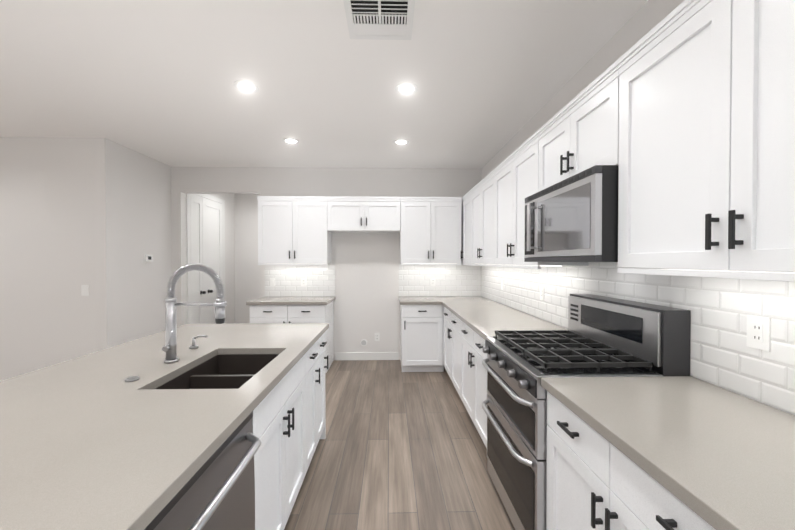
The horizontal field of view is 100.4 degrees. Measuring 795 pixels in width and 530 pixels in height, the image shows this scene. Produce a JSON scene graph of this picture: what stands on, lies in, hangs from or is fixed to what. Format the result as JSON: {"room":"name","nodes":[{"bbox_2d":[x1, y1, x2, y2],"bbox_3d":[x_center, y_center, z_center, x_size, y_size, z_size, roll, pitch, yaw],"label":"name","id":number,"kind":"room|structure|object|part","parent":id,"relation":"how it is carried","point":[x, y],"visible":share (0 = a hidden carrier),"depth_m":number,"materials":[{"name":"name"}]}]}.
{"room":"kitchen","nodes":[
{"label":"kitchen","id":0,"kind":"room"},
{"bbox_2d":[0,137,95,380],"bbox_3d":[-4.952,0.001,3.606,3.350,2.746,0.120,0,1,-1],"label":"wall","id":1,"kind":"structure","parent":0,"point":[47,258],"depth_m":3.57,"materials":[{"name":"paint"}]},
{"bbox_2d":[81,285,88,295],"bbox_3d":[-3.380,0.274,3.581,0.072,0.116,0.010,0,1,-1],"label":"switch plate","id":2,"kind":"object","parent":1,"relation":"attached to","point":[84,290],"visible":1,"depth_m":3.58,"materials":[{"name":"white plastic"}]},
{"bbox_2d":[94,138,171,351],"bbox_3d":[-3.228,-0.005,4.127,0.120,2.746,1.080,0,1,-1],"label":"wall","id":3,"kind":"structure","parent":0,"point":[132,204],"depth_m":3.91,"materials":[{"name":"paint"}]},
{"bbox_2d":[144,254,152,261],"bbox_3d":[-3.158,-0.088,4.208,0.024,0.090,0.120,0,1,-1],"label":"thermostat","id":4,"kind":"object","parent":3,"relation":"attached to","point":[148,258],"visible":1,"depth_m":4.19,"materials":[{"name":"white plastic"}]},
{"bbox_2d":[186,194,233,323],"bbox_3d":[-3.134,-0.021,5.600,0.120,2.746,1.620,0,1,-1],"label":"wall","id":5,"kind":"structure","parent":0,"point":[229,198],"depth_m":6.08,"materials":[{"name":"paint"}]},
{"bbox_2d":[186,194,224,323],"bbox_3d":[-3.059,0.107,5.343,0.018,2.495,1.090,0,1,-1],"label":"door frame","id":6,"kind":"structure","parent":5,"relation":"attached to","point":[188,218],"depth_m":4.84,"materials":[{"name":"white wood"}]},
{"bbox_2d":[190,194,222,323],"bbox_3d":[-3.026,0.141,5.344,0.075,2.405,0.934,0,1,-1],"label":"hall door","id":7,"kind":"structure","parent":5,"relation":"in","point":[206,215],"depth_m":5.26,"materials":[{"name":"white wood"}]},
{"bbox_2d":[234,194,259,323],"bbox_3d":[-2.537,-0.029,6.364,1.050,2.746,0.120,0,1,-1],"label":"wall","id":8,"kind":"structure","parent":0,"point":[242,277],"depth_m":6.29,"materials":[{"name":"paint"}]},
{"bbox_2d":[0,0,647,168],"bbox_3d":[-2.585,-1.379,1.487,7.980,0.060,10.000,0,1,-1],"label":"ceiling","id":9,"kind":"structure","parent":0,"point":[157,79],"depth_m":2.38,"materials":[{"name":"paint"}]},
{"bbox_2d":[234,80,258,92],"bbox_3d":[-1.150,-1.357,2.522,0.176,0.006,0.176,0,1,-1],"label":"recessed light","id":10,"kind":"object","parent":9,"relation":"in","point":[245,86],"visible":1,"depth_m":2.52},
{"bbox_2d":[283,138,298,143],"bbox_3d":[-1.177,-1.369,3.662,0.176,0.006,0.176,0,1,-1],"label":"recessed light","id":11,"kind":"object","parent":9,"relation":"in","point":[290,140],"visible":0.98,"depth_m":3.66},
{"bbox_2d":[343,0,414,39],"bbox_3d":[-0.095,-1.345,1.797,0.363,0.016,0.340,0,1,-1],"label":"ceiling vent","id":12,"kind":"object","parent":9,"relation":"in","point":[381,19],"visible":1,"depth_m":1.81,"materials":[{"name":"grey metal"}]},
{"bbox_2d":[393,139,408,144],"bbox_3d":[0.043,-1.369,3.691,0.176,0.006,0.176,0,1,-1],"label":"recessed light","id":13,"kind":"object","parent":9,"relation":"in","point":[401,142],"visible":0.96,"depth_m":3.69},
{"bbox_2d":[395,82,417,94],"bbox_3d":[0.070,-1.357,2.551,0.176,0.006,0.176,0,1,-1],"label":"recessed light","id":14,"kind":"object","parent":9,"relation":"in","point":[406,88],"visible":1,"depth_m":2.55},
{"bbox_2d":[171,167,481,359],"bbox_3d":[-1.049,-0.012,4.780,4.510,2.746,0.120,0,1,-1],"label":"wall","id":15,"kind":"structure","parent":0,"point":[366,304],"depth_m":4.73,"materials":[{"name":"paint"}]},
{"bbox_2d":[257,196,331,264],"bbox_3d":[-1.387,-0.453,4.519,0.908,0.907,0.373,0,1,-1],"label":"upper cabinet","id":16,"kind":"object","parent":15,"relation":"attached to","point":[292,230],"visible":0.96,"depth_m":4.37,"materials":[{"name":"white wood"}]},
{"bbox_2d":[360,339,366,345],"bbox_3d":[-0.482,1.112,4.739,0.100,0.100,0.012,0,1,-1],"label":"outlet box","id":17,"kind":"object","parent":15,"relation":"attached to","point":[363,342],"visible":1,"depth_m":4.73,"materials":[{"name":"white plastic"}]},
{"bbox_2d":[327,196,399,232],"bbox_3d":[-0.448,-0.681,4.539,0.967,0.450,0.373,0,1,-1],"label":"upper cabinet","id":18,"kind":"object","parent":15,"relation":"attached to","point":[357,214],"visible":1,"depth_m":4.39,"materials":[{"name":"white wood"}]},
{"bbox_2d":[335,352,398,359],"bbox_3d":[-0.435,1.307,4.742,0.905,0.110,0.014,0,1,-1],"label":"baseboard","id":19,"kind":"structure","parent":15,"relation":"attached to","point":[368,356],"depth_m":4.72,"materials":[{"name":"white wood"}]},
{"bbox_2d":[265,263,480,296],"bbox_3d":[-0.341,0.220,4.735,3.082,0.484,0.008,0,1,-1],"label":"backsplash","id":20,"kind":"structure","parent":15,"relation":"attached to","point":[455,280],"depth_m":4.74,"materials":[{"name":"tile"}]},
{"bbox_2d":[270,278,274,285],"bbox_3d":[-1.772,0.242,4.691,0.072,0.116,0.010,0,1,-1],"label":"outlet","id":21,"kind":"object","parent":20,"relation":"attached to","point":[272,281],"visible":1,"depth_m":4.69,"materials":[{"name":"white plastic"}]},
{"bbox_2d":[301,278,305,285],"bbox_3d":[-1.332,0.242,4.703,0.072,0.116,0.008,0,1,-1],"label":"outlet","id":22,"kind":"object","parent":20,"relation":"attached to","point":[303,281],"visible":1,"depth_m":4.70,"materials":[{"name":"white plastic"}]},
{"bbox_2d":[375,333,379,340],"bbox_3d":[-0.292,1.032,4.745,0.072,0.116,0.008,0,1,-1],"label":"outlet","id":23,"kind":"object","parent":15,"relation":"attached to","point":[377,336],"visible":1,"depth_m":4.74,"materials":[{"name":"white plastic"}]},
{"bbox_2d":[400,197,461,264],"bbox_3d":[0.446,-0.453,4.563,0.817,0.907,0.373,0,1,-1],"label":"upper cabinet","id":24,"kind":"object","parent":15,"relation":"attached to","point":[430,230],"visible":1,"depth_m":4.42,"materials":[{"name":"white wood"}]},
{"bbox_2d":[284,360,514,529],"bbox_3d":[-2.585,1.426,1.517,7.980,0.060,10.000,0,1,-1],"label":"floor","id":25,"kind":"structure","parent":0,"point":[397,448],"depth_m":2.34,"materials":[{"name":"brown wood"}]},
{"bbox_2d":[144,411,260,529],"bbox_3d":[-0.797,0.967,0.943,0.684,0.872,0.589,0,1,-1],"label":"dishwasher","id":26,"kind":"object","parent":25,"relation":"on","point":[216,491],"visible":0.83,"depth_m":0.98,"materials":[{"name":"silver metal"}]},
{"bbox_2d":[252,338,319,500],"bbox_3d":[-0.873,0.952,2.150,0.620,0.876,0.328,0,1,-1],"label":"base cabinet","id":27,"kind":"object","parent":25,"relation":"on","point":[289,420],"depth_m":1.68,"materials":[{"name":"white wood"}]},
{"bbox_2d":[0,323,328,529],"bbox_3d":[-1.082,0.497,1.186,1.130,0.051,2.955,0,1,-1],"label":"countertop","id":28,"kind":"structure","parent":27,"relation":"on","point":[94,441],"depth_m":1.02,"materials":[{"name":"stone"}]},
{"bbox_3d":[-1.112,0.476,1.387,0.048,0.012,0.048,0,1,-1],"label":"air switch button","id":29,"kind":"part","parent":28,"relation":"part of","materials":[{"name":"silver metal"}]},
{"bbox_2d":[162,263,226,363],"bbox_3d":[-1.001,0.235,1.630,0.301,0.488,0.088,0,1,-1],"label":"faucet","id":30,"kind":"object","parent":28,"relation":"on","point":[169,348],"visible":1,"depth_m":1.63,"materials":[{"name":"silver metal"}]},
{"bbox_2d":[189,335,206,348],"bbox_3d":[-1.142,0.439,1.901,0.096,0.074,0.042,0,1,-1],"label":"soap dispenser","id":31,"kind":"object","parent":28,"relation":"on","point":[193,346],"visible":1,"depth_m":1.90,"materials":[{"name":"silver metal"}]},
{"bbox_2d":[156,354,278,388],"bbox_3d":[-0.827,0.630,1.601,0.414,0.221,0.634,0,1,-1],"label":"sink basin","id":32,"kind":"object","parent":28,"relation":"in","point":[227,371],"visible":0.06,"depth_m":1.74,"materials":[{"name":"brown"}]},
{"bbox_2d":[250,300,333,372],"bbox_3d":[-1.369,0.927,4.394,0.930,0.876,0.653,0,1,-1],"label":"base cabinet","id":33,"kind":"object","parent":25,"relation":"on","point":[291,313],"visible":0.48,"depth_m":4.10,"materials":[{"name":"white wood"}]},
{"bbox_2d":[246,296,334,304],"bbox_3d":[-1.370,0.469,4.389,0.988,0.038,0.637,0,1,-1],"label":"countertop","id":34,"kind":"structure","parent":33,"relation":"on","point":[307,300],"depth_m":4.22,"materials":[{"name":"stone"}]},
{"bbox_2d":[320,333,327,438],"bbox_3d":[-0.880,0.948,2.466,0.620,0.876,0.304,0,1,-1],"label":"base cabinet","id":35,"kind":"object","parent":25,"relation":"on","point":[322,339],"depth_m":2.57,"materials":[{"name":"white wood"}]},
{"bbox_2d":[400,305,443,371],"bbox_3d":[0.319,0.927,4.434,0.537,0.876,0.653,0,1,-1],"label":"base cabinet","id":36,"kind":"object","parent":25,"relation":"on","point":[421,338],"visible":0.96,"depth_m":4.15,"materials":[{"name":"white wood"}]},
{"bbox_2d":[444,307,459,395],"bbox_3d":[0.910,0.935,3.637,0.645,0.876,0.960,0,1,-1],"label":"base cabinet","id":37,"kind":"object","parent":25,"relation":"on","point":[451,322],"depth_m":3.57,"materials":[{"name":"white wood"}]},
{"bbox_2d":[460,320,486,447],"bbox_3d":[0.933,0.946,2.678,0.645,0.876,0.958,0,1,-1],"label":"base cabinet","id":38,"kind":"object","parent":25,"relation":"on","point":[464,355],"depth_m":2.63,"materials":[{"name":"white wood"}]},
{"bbox_2d":[398,296,567,338],"bbox_3d":[0.636,0.479,3.471,1.185,0.038,2.569,0,1,-1],"label":"countertop","id":39,"kind":"structure","parent":38,"relation":"on","point":[483,317],"depth_m":3.11,"materials":[{"name":"stone"}]},
{"bbox_2d":[482,294,690,529],"bbox_3d":[0.898,0.793,1.814,0.736,1.200,0.754,0,1,-1],"label":"range","id":40,"kind":"object","parent":25,"relation":"on","point":[602,336],"visible":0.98,"depth_m":1.62,"materials":[{"name":"silver metal"}]},
{"bbox_2d":[546,391,715,529],"bbox_3d":[0.958,0.964,0.962,0.678,0.876,0.947,0,1,-1],"label":"base cabinet","id":41,"kind":"object","parent":25,"relation":"on","point":[596,480],"visible":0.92,"depth_m":1.07,"materials":[{"name":"white wood"}]},
{"bbox_2d":[541,376,794,529],"bbox_3d":[0.958,0.506,0.957,0.662,0.038,0.948,0,1,-1],"label":"countertop","id":42,"kind":"structure","parent":41,"relation":"on","point":[716,457],"depth_m":0.93,"materials":[{"name":"stone"}]},
{"bbox_2d":[481,0,683,179],"bbox_3d":[1.364,0.032,0.747,0.120,2.746,8.300,0,1,-1],"label":"wall","id":43,"kind":"structure","parent":0,"point":[643,21],"depth_m":2.13,"materials":[{"name":"paint"}]},
{"bbox_2d":[461,213,461,262],"bbox_3d":[1.039,-0.465,4.601,0.340,0.886,0.325,0,1,-1],"label":"upper cabinet","id":44,"kind":"object","parent":43,"relation":"attached to","point":[461,213],"depth_m":4.60,"materials":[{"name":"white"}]},
{"bbox_2d":[462,191,469,262],"bbox_3d":[1.048,-0.460,4.214,0.340,0.886,0.449,0,1,-1],"label":"upper cabinet","id":45,"kind":"object","parent":43,"relation":"attached to","point":[466,198],"depth_m":4.27,"materials":[{"name":"white wood"}]},
{"bbox_2d":[470,169,493,266],"bbox_3d":[1.064,-0.453,3.539,0.340,0.886,0.901,0,1,-1],"label":"upper cabinet","id":46,"kind":"object","parent":43,"relation":"attached to","point":[493,220],"depth_m":3.49,"materials":[{"name":"white wood"}]},
{"bbox_2d":[494,131,587,266],"bbox_3d":[1.086,-0.443,2.638,0.340,0.886,0.901,0,1,-1],"label":"upper cabinet","id":47,"kind":"object","parent":43,"relation":"attached to","point":[516,178],"depth_m":2.58,"materials":[{"name":"white wood"}]},
{"bbox_2d":[537,61,619,190],"bbox_3d":[1.090,-0.657,1.803,0.373,0.440,0.760,0,1,-1],"label":"upper cabinet","id":48,"kind":"object","parent":43,"relation":"attached to","point":[578,133],"visible":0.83,"depth_m":1.68,"materials":[{"name":"white wood"}]},
{"bbox_2d":[524,165,618,261],"bbox_3d":[1.028,-0.225,1.806,0.481,0.417,0.752,0,1,-1],"label":"microwave","id":49,"kind":"object","parent":48,"relation":"attached to","point":[574,218],"visible":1,"depth_m":1.57,"materials":[{"name":"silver metal"}]},
{"bbox_2d":[481,262,794,414],"bbox_3d":[1.255,0.019,2.630,0.008,0.930,4.289,0,1,-1],"label":"backsplash","id":50,"kind":"structure","parent":43,"relation":"attached to","point":[723,355],"depth_m":1.36,"materials":[{"name":"tile"}]},
{"bbox_2d":[501,280,503,289],"bbox_3d":[1.217,0.231,3.847,0.008,0.116,0.072,0,1,-1],"label":"electrical outlet plate","id":51,"kind":"object","parent":50,"relation":"attached to","point":[502,284],"visible":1,"depth_m":3.83,"materials":[{"name":"white plastic"}]},
{"bbox_2d":[540,286,543,299],"bbox_3d":[1.241,0.242,2.847,0.008,0.116,0.072,0,1,-1],"label":"electrical outlet plate","id":52,"kind":"object","parent":50,"relation":"attached to","point":[541,292],"visible":1,"depth_m":2.85,"materials":[{"name":"white plastic"}]},
{"bbox_2d":[747,315,770,351],"bbox_3d":[1.281,0.240,1.177,0.008,0.116,0.072,0,1,-1],"label":"electrical outlet plate","id":53,"kind":"object","parent":50,"relation":"attached to","point":[758,332],"visible":1,"depth_m":1.17,"materials":[{"name":"white plastic"}]},
{"bbox_2d":[616,0,794,281],"bbox_3d":[1.111,-0.414,0.951,0.373,0.907,0.947,0,1,-1],"label":"upper cabinet","id":54,"kind":"object","parent":43,"relation":"attached to","point":[706,181],"visible":1,"depth_m":1.01,"materials":[{"name":"white wood"}]}
]}

